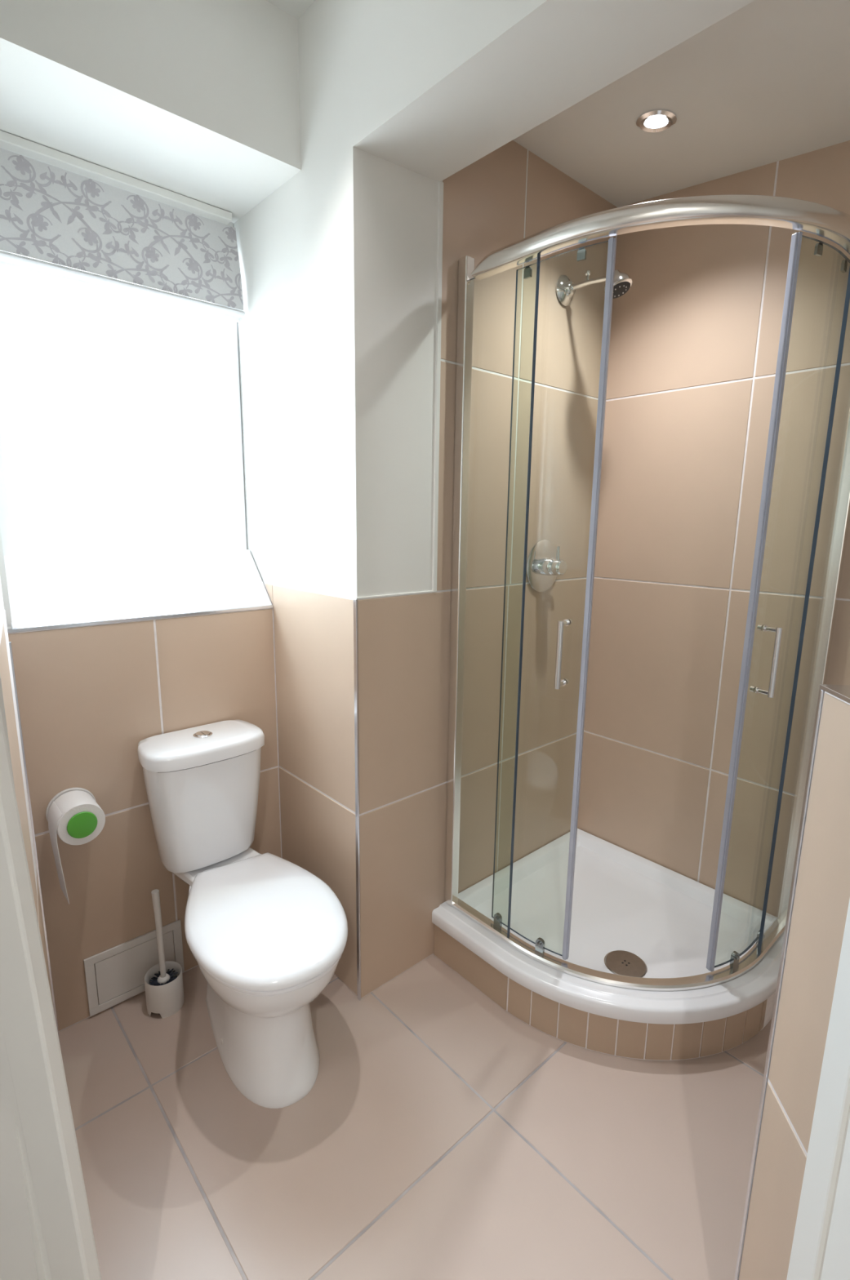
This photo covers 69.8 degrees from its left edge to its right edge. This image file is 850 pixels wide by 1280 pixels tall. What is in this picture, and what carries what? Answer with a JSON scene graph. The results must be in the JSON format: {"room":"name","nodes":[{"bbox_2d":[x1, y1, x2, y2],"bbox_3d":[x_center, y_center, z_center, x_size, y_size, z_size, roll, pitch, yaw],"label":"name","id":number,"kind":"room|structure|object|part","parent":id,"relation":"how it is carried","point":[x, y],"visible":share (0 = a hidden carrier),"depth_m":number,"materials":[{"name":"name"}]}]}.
{"room":"bathroom","nodes":[
{"label":"bathroom","id":0,"kind":"room"},
{"bbox_2d":[0,675,45,1279],"bbox_3d":[-0.944,-0.126,0.865,0.852,2.700,0.056,5,12,20],"label":"wall","id":1,"kind":"structure","parent":0,"point":[20,1256],"depth_m":0.88,"materials":[{"name":"white paint"}]},
{"bbox_2d":[0,708,101,1279],"bbox_3d":[-0.547,0.201,0.734,0.180,2.120,0.105,6,13,27],"label":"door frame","id":2,"kind":"structure","parent":1,"relation":"in","point":[33,1084],"depth_m":0.79,"materials":[{"name":"white paint"}]},
{"bbox_2d":[0,577,53,1008],"bbox_3d":[-1.063,-0.118,0.815,0.879,2.700,0.870,-9,15,-41],"label":"wall","id":3,"kind":"structure","parent":0,"point":[6,668],"depth_m":1.18,"materials":[{"name":"paint"}]},
{"bbox_2d":[8,641,60,1045],"bbox_3d":[-0.924,0.559,1.447,0.012,1.130,0.010,-9,15,-41],"label":"trim","id":4,"kind":"structure","parent":3,"relation":"attached to","point":[10,642],"depth_m":1.42,"materials":[{"name":"silver metal"}]},
{"bbox_2d":[0,222,281,1031],"bbox_3d":[-1.473,-0.201,1.204,2.400,2.700,0.310,-9,15,-41],"label":"wall","id":5,"kind":"structure","parent":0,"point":[88,695],"depth_m":1.69,"materials":[{"name":"tile"}]},
{"bbox_2d":[45,787,97,838],"bbox_3d":[-0.900,0.458,1.574,0.118,0.118,0.120,-9,15,-41],"label":"toilet roll holder","id":6,"kind":"object","parent":5,"relation":"attached to","point":[82,824],"visible":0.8,"depth_m":1.53,"materials":[{"name":"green plastic"}]},
{"bbox_3d":[-0.937,0.449,1.615,0.118,0.118,0.010,-9,15,-41],"label":"plate","id":7,"kind":"part","parent":6,"relation":"part of","materials":[{"name":"white plastic"}]},
{"bbox_2d":[48,790,105,904],"bbox_3d":[-0.901,0.532,1.586,0.113,0.260,0.101,-9,15,-41],"label":"toilet roll","id":8,"kind":"object","parent":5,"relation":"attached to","point":[71,803],"visible":0.86,"depth_m":1.54,"materials":[{"name":"white paper"}]},
{"bbox_2d":[0,306,246,555],"bbox_3d":[-0.859,-0.690,1.721,0.690,0.955,0.065,-9,15,-41],"label":"window","id":9,"kind":"structure","parent":5,"relation":"attached to","point":[228,330],"depth_m":1.91,"materials":[{"name":"white plastic"}]},
{"bbox_2d":[0,130,248,497],"bbox_3d":[-0.809,-0.805,1.642,0.679,0.803,0.052,-9,15,-41],"label":"blind","id":10,"kind":"object","parent":5,"relation":"attached to","point":[65,212],"visible":1,"depth_m":1.58,"materials":[{"name":"fabric"}]},
{"bbox_3d":[-0.561,-0.714,1.886,0.004,0.535,0.008,3,11,11],"label":"cord","id":11,"kind":"part","parent":10,"relation":"part of","materials":[{"name":"white plastic"}]},
{"bbox_2d":[83,920,184,1016],"bbox_3d":[-0.852,0.965,1.801,0.267,0.181,0.007,-9,15,-41],"label":"access panel","id":12,"kind":"object","parent":5,"relation":"attached to","point":[121,970],"visible":0.91,"depth_m":1.78,"materials":[{"name":"white plastic"}]},
{"bbox_3d":[-0.853,0.965,1.802,0.216,0.134,0.006,-9,15,-41],"label":"panel door","id":13,"kind":"part","parent":12,"relation":"part of","materials":[{"name":"white plastic"}]},
{"bbox_2d":[206,0,546,998],"bbox_3d":[-0.180,-0.362,2.107,0.750,2.700,0.849,-9,15,-41],"label":"wall","id":14,"kind":"structure","parent":0,"point":[338,263],"depth_m":1.63,"materials":[{"name":"paint"}]},
{"bbox_2d":[353,599,360,1000],"bbox_3d":[-0.189,0.483,1.698,0.004,1.201,0.012,-9,15,-41],"label":"trim","id":15,"kind":"structure","parent":14,"relation":"attached to","point":[355,601],"depth_m":1.68,"materials":[{"name":"silver metal"}]},
{"bbox_2d":[555,269,632,306],"bbox_3d":[0.520,-1.084,1.851,0.090,0.107,0.233,-9,15,-41],"label":"shower","id":16,"kind":"object","parent":14,"relation":"attached to","point":[566,288],"visible":0.72,"depth_m":1.87,"materials":[{"name":"silver metal"}]},
{"bbox_3d":[0.499,-1.117,1.868,0.018,0.032,0.018,-9,15,-41],"label":"knob","id":17,"kind":"part","parent":16,"relation":"part of","materials":[{"name":"silver metal"}]},
{"bbox_3d":[0.504,-1.095,1.867,0.015,0.021,0.136,-9,15,-41],"label":"arm","id":18,"kind":"part","parent":16,"relation":"part of","materials":[{"name":"silver metal"}]},
{"bbox_2d":[58,954,771,1279],"bbox_3d":[0.030,1.343,0.771,3.700,0.120,3.500,-9,15,-41],"label":"floor","id":19,"kind":"structure","parent":0,"point":[439,1133],"depth_m":1.39,"materials":[{"name":"beige tile"}]},
{"bbox_2d":[144,960,183,1017],"bbox_3d":[-0.759,1.018,1.774,0.101,0.107,0.101,-9,15,-41],"label":"toilet brush holder","id":20,"kind":"object","parent":19,"relation":"on","point":[166,1000],"visible":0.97,"depth_m":1.74,"materials":[{"name":"white plastic"}]},
{"bbox_2d":[149,888,177,986],"bbox_3d":[-0.756,0.870,1.744,0.083,0.345,0.082,-9,15,-41],"label":"toilet brush","id":21,"kind":"object","parent":20,"relation":"in","point":[164,977],"visible":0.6,"depth_m":1.74,"materials":[{"name":"white plastic"}]},
{"bbox_3d":[-0.757,0.844,1.733,0.020,0.289,0.026,-2,12,-15],"label":"handle","id":22,"kind":"part","parent":21,"relation":"part of","materials":[{"name":"white plastic"}]},
{"bbox_2d":[137,719,347,1108],"bbox_3d":[-0.466,0.699,1.617,0.379,0.800,0.695,-9,15,-41],"label":"toilet","id":23,"kind":"object","parent":19,"relation":"on","point":[266,935],"visible":1,"depth_m":1.56,"materials":[{"name":"white ceramic"}]},
{"bbox_3d":[-0.628,0.297,1.730,0.338,0.047,0.190,-9,15,-41],"label":"cistern lid","id":24,"kind":"part","parent":23,"relation":"part of","materials":[{"name":"white ceramic"}]},
{"bbox_3d":[-0.413,0.692,1.556,0.379,0.036,0.538,-9,15,-41],"label":"lid","id":25,"kind":"part","parent":23,"relation":"part of","materials":[{"name":"white plastic"}]},
{"bbox_3d":[-0.415,0.718,1.562,0.371,0.014,0.532,-9,15,-41],"label":"seat","id":26,"kind":"part","parent":23,"relation":"part of","materials":[{"name":"white plastic"}]},
{"bbox_2d":[433,924,775,1060],"bbox_3d":[0.603,0.995,1.947,0.794,0.119,0.838,-9,15,-41],"label":"plinth","id":27,"kind":"object","parent":19,"relation":"on","point":[592,1032],"visible":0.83,"depth_m":1.65,"materials":[{"name":"tile"}]},
{"bbox_2d":[431,828,783,1024],"bbox_3d":[0.605,0.909,1.923,0.801,0.058,0.850,-9,15,-41],"label":"shower tray","id":28,"kind":"object","parent":27,"relation":"on","point":[633,915],"visible":0.68,"depth_m":1.92,"materials":[{"name":"white ceramic"}]},
{"bbox_2d":[444,194,849,991],"bbox_3d":[0.606,-0.033,1.617,1.088,1.920,0.358,2,11,5],"label":"shower enclosure","id":29,"kind":"object","parent":28,"relation":"on","point":[831,224],"visible":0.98,"depth_m":1.61,"materials":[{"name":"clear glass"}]},
{"bbox_3d":[0.312,-0.018,1.629,0.258,1.834,0.018,11,15,42],"label":"sliding door","id":30,"kind":"part","parent":29,"relation":"part of","materials":[{"name":"clear glass"}]},
{"bbox_3d":[0.355,0.035,1.570,0.019,0.178,0.060,9,14,35],"label":"door handle","id":31,"kind":"part","parent":29,"relation":"part of","materials":[{"name":"silver metal"}]},
{"bbox_3d":[0.628,-0.936,1.422,1.038,0.044,0.329,2,11,4],"label":"rail","id":32,"kind":"part","parent":29,"relation":"part of","materials":[{"name":"silver metal"}]},
{"bbox_3d":[0.853,0.052,1.521,0.019,0.178,0.060,-4,12,-24],"label":"door handle","id":33,"kind":"part","parent":29,"relation":"part of","materials":[{"name":"silver metal"}]},
{"bbox_3d":[0.916,0.001,1.576,0.263,1.834,0.022,-7,13,-33],"label":"sliding door","id":34,"kind":"part","parent":29,"relation":"part of","materials":[{"name":"clear glass"}]},
{"bbox_2d":[0,0,849,222],"bbox_3d":[0.046,-1.165,0.293,3.700,0.515,3.550,-9,15,-41],"label":"ceiling","id":35,"kind":"structure","parent":0,"point":[197,100],"depth_m":1.33,"materials":[{"name":"white paint"}]},
{"bbox_2d":[635,108,676,132],"bbox_3d":[0.590,-1.322,1.552,0.099,0.017,0.099,-9,15,-41],"label":"recessed light","id":36,"kind":"object","parent":35,"relation":"in","point":[656,120],"visible":1,"depth_m":1.54,"materials":[{"name":"silver metal"}]},
{"bbox_3d":[0.590,-1.323,1.552,0.054,0.011,0.054,-9,15,-41],"label":"bulb","id":37,"kind":"part","parent":36,"relation":"part of","materials":[{"name":"white glass"}]},
{"bbox_3d":[1.214,-1.240,0.837,0.827,0.230,2.610,-9,15,-41],"label":"lowered panel","id":38,"kind":"part","parent":35,"relation":"part of","materials":[{"name":"white paint"}]},
{"bbox_2d":[357,140,616,998],"bbox_3d":[0.210,-0.353,2.087,1.297,2.700,0.300,-9,15,-41],"label":"wall","id":39,"kind":"structure","parent":0,"point":[404,642],"depth_m":1.89,"materials":[{"name":"tile"}]},
{"bbox_2d":[355,590,434,599],"bbox_3d":[-0.075,-0.124,1.672,0.280,0.005,0.004,-9,15,-41],"label":"trim","id":40,"kind":"structure","parent":39,"relation":"attached to","point":[423,592],"depth_m":1.66,"materials":[{"name":"white paint"}]},
{"bbox_2d":[431,181,443,591],"bbox_3d":[0.034,-0.654,1.658,0.013,1.051,0.008,-9,15,-41],"label":"trim","id":41,"kind":"structure","parent":39,"relation":"attached to","point":[440,200],"depth_m":1.64,"materials":[{"name":"white paint"}]},
{"bbox_2d":[526,539,566,591],"bbox_3d":[0.429,-0.246,2.047,0.177,0.177,0.083,-9,15,-41],"label":"shower valve","id":42,"kind":"object","parent":39,"relation":"attached to","point":[544,562],"visible":1,"depth_m":2.04,"materials":[{"name":"silver metal"}]},
{"bbox_3d":[0.446,-0.263,2.025,0.054,0.098,0.034,-9,15,-41],"label":"flow lever","id":43,"kind":"part","parent":42,"relation":"part of","materials":[{"name":"silver metal"}]},
{"bbox_2d":[577,140,849,917],"bbox_3d":[1.515,-0.212,1.459,0.211,2.700,3.000,-9,15,-41],"label":"wall","id":44,"kind":"structure","parent":0,"point":[695,334],"depth_m":1.96,"materials":[{"name":"tile"}]},
{"bbox_2d":[737,690,849,1279],"bbox_3d":[0.576,0.676,0.790,0.150,1.195,0.240,2,11,5],"label":"wall","id":45,"kind":"structure","parent":0,"point":[821,897],"depth_m":0.82,"materials":[{"name":"tile"}]},
{"bbox_2d":[733,684,849,1279],"bbox_3d":[0.575,0.672,0.791,0.152,1.201,0.242,2,11,5],"label":"trim","id":46,"kind":"structure","parent":45,"relation":"attached to","point":[820,694],"depth_m":0.86,"materials":[{"name":"silver metal"}]},
{"bbox_2d":[786,898,849,1279],"bbox_3d":[0.495,0.239,0.611,0.022,2.120,0.160,2,11,5],"label":"door","id":47,"kind":"structure","parent":45,"relation":"attached to","point":[820,1249],"depth_m":0.73,"materials":[{"name":"white paint"}]}
]}

